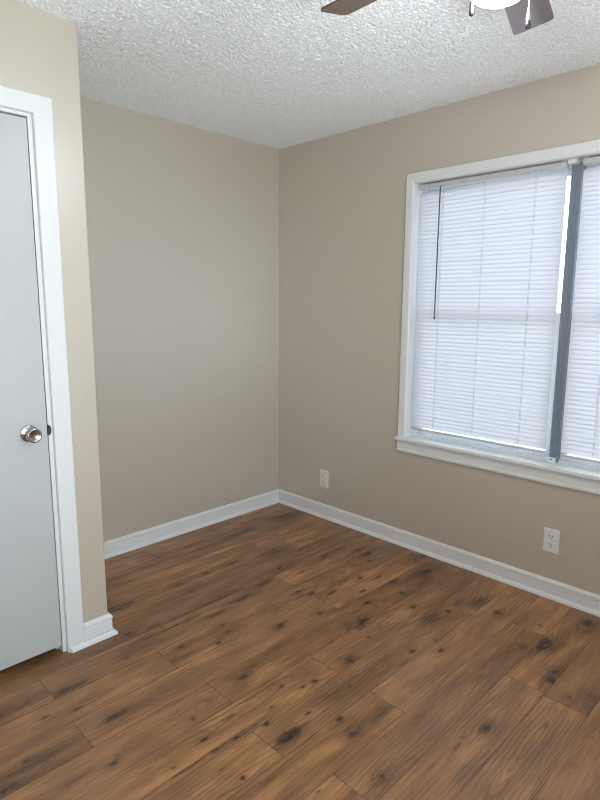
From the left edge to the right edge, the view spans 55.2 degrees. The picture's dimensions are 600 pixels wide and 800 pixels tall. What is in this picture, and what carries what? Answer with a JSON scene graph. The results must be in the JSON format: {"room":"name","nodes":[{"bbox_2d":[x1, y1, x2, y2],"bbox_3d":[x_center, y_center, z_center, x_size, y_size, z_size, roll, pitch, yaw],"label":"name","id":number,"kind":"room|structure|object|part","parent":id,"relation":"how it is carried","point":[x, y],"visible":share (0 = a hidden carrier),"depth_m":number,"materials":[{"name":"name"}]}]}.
{"room":"empty bedroom","nodes":[
{"label":"empty bedroom","id":0,"kind":"room"},
{"bbox_2d":[0,0,106,622],"bbox_3d":[-1.525,-0.149,2.122,0.728,2.460,1.248,10,13,44],"label":"wall","id":1,"kind":"structure","parent":0,"point":[39,48],"depth_m":2.19,"materials":[{"name":"beige paint"}]},
{"bbox_2d":[0,85,83,670],"bbox_3d":[-1.248,0.021,1.944,0.172,2.146,0.914,10,13,44],"label":"door","id":2,"kind":"structure","parent":1,"relation":"in","point":[41,611],"depth_m":2.15,"materials":[{"name":"white paint"}]},
{"bbox_3d":[-0.991,0.131,2.131,0.038,0.055,0.055,10,13,44],"label":"knob","id":3,"kind":"part","parent":2,"relation":"part of","materials":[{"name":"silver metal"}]},
{"bbox_2d":[69,614,117,652],"bbox_3d":[-0.877,0.983,2.432,0.033,0.092,0.209,10,13,44],"label":"baseboard","id":4,"kind":"structure","parent":1,"relation":"attached to","point":[96,630],"depth_m":2.44,"materials":[{"name":"white paint"}]},
{"bbox_3d":[-0.871,1.020,2.431,0.014,0.020,0.209,10,13,44],"label":"shoe molding","id":5,"kind":"part","parent":4,"relation":"part of","materials":[{"name":"white paint"}]},
{"bbox_2d":[80,96,278,541],"bbox_3d":[-1.234,-0.296,3.019,0.142,2.460,3.230,10,13,44],"label":"wall","id":6,"kind":"structure","parent":0,"point":[183,219],"depth_m":3.42,"materials":[{"name":"beige paint"}]},
{"bbox_2d":[104,489,278,558],"bbox_3d":[-0.743,0.791,3.591,0.027,0.092,1.702,10,13,44],"label":"baseboard","id":7,"kind":"structure","parent":6,"relation":"attached to","point":[120,545],"depth_m":3.61,"materials":[{"name":"white paint"}]},
{"bbox_2d":[0,503,599,799],"bbox_3d":[0.143,1.131,1.866,3.760,0.001,2.950,10,13,44],"label":"floor","id":8,"kind":"structure","parent":0,"point":[278,651],"depth_m":2.18,"materials":[{"name":"brown wood"}]},
{"bbox_2d":[15,0,599,148],"bbox_3d":[0.159,-1.274,1.466,3.801,0.008,2.991,10,13,44],"label":"ceiling","id":9,"kind":"structure","parent":0,"point":[279,74],"depth_m":2.38,"materials":[{"name":"white paint"}]},
{"bbox_2d":[321,0,553,34],"bbox_3d":[0.433,-1.058,1.306,0.990,0.374,1.027,10,13,44],"label":"ceiling fan","id":10,"kind":"object","parent":9,"relation":"hanging from","point":[523,15],"visible":1,"depth_m":1.62,"materials":[{"name":"brown wood"}]},
{"bbox_3d":[0.216,-1.097,1.528,0.116,0.006,0.361,-23,23,-39],"label":"fan blade","id":11,"kind":"part","parent":10,"relation":"part of","materials":[{"name":"brown wood"}]},
{"bbox_3d":[0.452,-0.960,1.296,0.164,0.119,0.164,10,13,44],"label":"light globe","id":12,"kind":"part","parent":10,"relation":"part of","materials":[{"name":"white glass"}]},
{"bbox_3d":[0.620,-1.103,1.579,0.116,0.006,0.361,-8,4,30],"label":"fan blade","id":13,"kind":"part","parent":10,"relation":"part of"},
{"bbox_2d":[279,64,599,594],"bbox_3d":[1.238,-0.236,2.751,3.760,2.460,0.140,10,13,44],"label":"wall","id":14,"kind":"structure","parent":0,"point":[342,196],"depth_m":3.38,"materials":[{"name":"beige paint"}]},
{"bbox_2d":[320,469,327,488],"bbox_3d":[0.160,0.530,3.850,0.076,0.121,0.008,10,13,44],"label":"electrical outlet","id":15,"kind":"object","parent":14,"relation":"attached to","point":[323,474],"visible":1,"depth_m":3.84,"materials":[{"name":"white plastic"}]},
{"bbox_2d":[279,489,599,616],"bbox_3d":[1.172,0.921,2.883,3.760,0.092,0.027,10,13,44],"label":"baseboard","id":16,"kind":"structure","parent":14,"relation":"attached to","point":[588,602],"depth_m":3.17,"materials":[{"name":"white paint"}]},
{"bbox_2d":[395,139,599,494],"bbox_3d":[1.237,-0.367,2.698,1.742,1.556,0.177,10,13,44],"label":"window","id":17,"kind":"structure","parent":14,"relation":"in","point":[549,467],"depth_m":2.84,"materials":[{"name":"white paint"}]},
{"bbox_3d":[0.978,-0.113,3.064,0.775,0.708,0.022,10,13,44],"label":"sash","id":18,"kind":"part","parent":17,"relation":"part of","materials":[{"name":"white plastic"}]},
{"bbox_2d":[411,160,568,452],"bbox_3d":[0.926,-0.456,2.968,0.780,1.362,0.046,10,13,44],"label":"mini blind","id":19,"kind":"object","parent":17,"relation":"attached to","point":[489,253],"visible":0.98,"depth_m":2.93,"materials":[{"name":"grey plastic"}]},
{"bbox_3d":[0.755,-0.475,3.134,0.003,1.326,0.008,-3,10,-20],"label":"ladder cord","id":20,"kind":"part","parent":19,"relation":"part of","materials":[{"name":"white fabric"}]},
{"bbox_3d":[0.927,0.209,3.086,0.773,0.012,0.022,10,13,44],"label":"rail","id":21,"kind":"part","parent":19,"relation":"part of","materials":[{"name":"grey plastic"}]},
{"bbox_3d":[0.924,-0.446,2.969,0.003,1.326,0.008,-3,10,-20],"label":"ladder cord","id":22,"kind":"part","parent":19,"relation":"part of","materials":[{"name":"white fabric"}]},
{"bbox_3d":[1.105,-0.416,2.792,0.003,1.326,0.008,-3,10,-20],"label":"ladder cord","id":23,"kind":"part","parent":19,"relation":"part of","materials":[{"name":"white fabric"}]},
{"bbox_3d":[1.208,0.319,2.787,1.742,0.018,0.108,10,13,44],"label":"sill","id":24,"kind":"part","parent":17,"relation":"part of","materials":[{"name":"white paint"}]},
{"bbox_3d":[0.999,-0.776,2.971,0.775,0.686,0.022,10,13,44],"label":"sash","id":25,"kind":"part","parent":17,"relation":"part of","materials":[{"name":"white plastic"}]},
{"bbox_2d":[560,156,599,463],"bbox_3d":[1.529,-0.354,2.379,0.780,1.362,0.046,10,13,44],"label":"mini blind","id":26,"kind":"object","parent":17,"relation":"attached to","point":[581,420],"visible":1,"depth_m":2.62,"materials":[{"name":"grey plastic"}]},
{"bbox_3d":[1.530,0.311,2.497,0.773,0.012,0.022,10,13,44],"label":"rail","id":27,"kind":"part","parent":26,"relation":"part of","materials":[{"name":"grey plastic"}]},
{"bbox_3d":[1.358,-0.373,2.546,0.003,1.326,0.008,-3,10,-20],"label":"ladder cord","id":28,"kind":"part","parent":26,"relation":"part of","materials":[{"name":"grey plastic"}]},
{"bbox_3d":[1.559,-0.015,2.497,0.769,0.708,0.022,10,13,44],"label":"sash","id":29,"kind":"part","parent":17,"relation":"part of","materials":[{"name":"white plastic"}]},
{"bbox_2d":[543,527,559,554],"bbox_3d":[1.227,0.689,2.805,0.076,0.121,0.008,10,13,44],"label":"electrical outlet","id":30,"kind":"object","parent":14,"relation":"attached to","point":[551,538],"visible":1,"depth_m":2.80,"materials":[{"name":"white plastic"}]},
{"bbox_2d":[547,542,553,547],"bbox_3d":[1.225,0.709,2.806,0.035,0.029,0.003,10,13,44],"label":"receptacle","id":31,"kind":"object","parent":30,"relation":"attached to","point":[549,544],"depth_m":2.80,"materials":[{"name":"white plastic"}]},
{"bbox_2d":[547,534,554,539],"bbox_3d":[1.225,0.669,2.800,0.035,0.029,0.003,10,13,44],"label":"receptacle","id":32,"kind":"object","parent":30,"relation":"attached to","point":[549,536],"depth_m":2.80,"materials":[{"name":"white plastic"}]}
]}

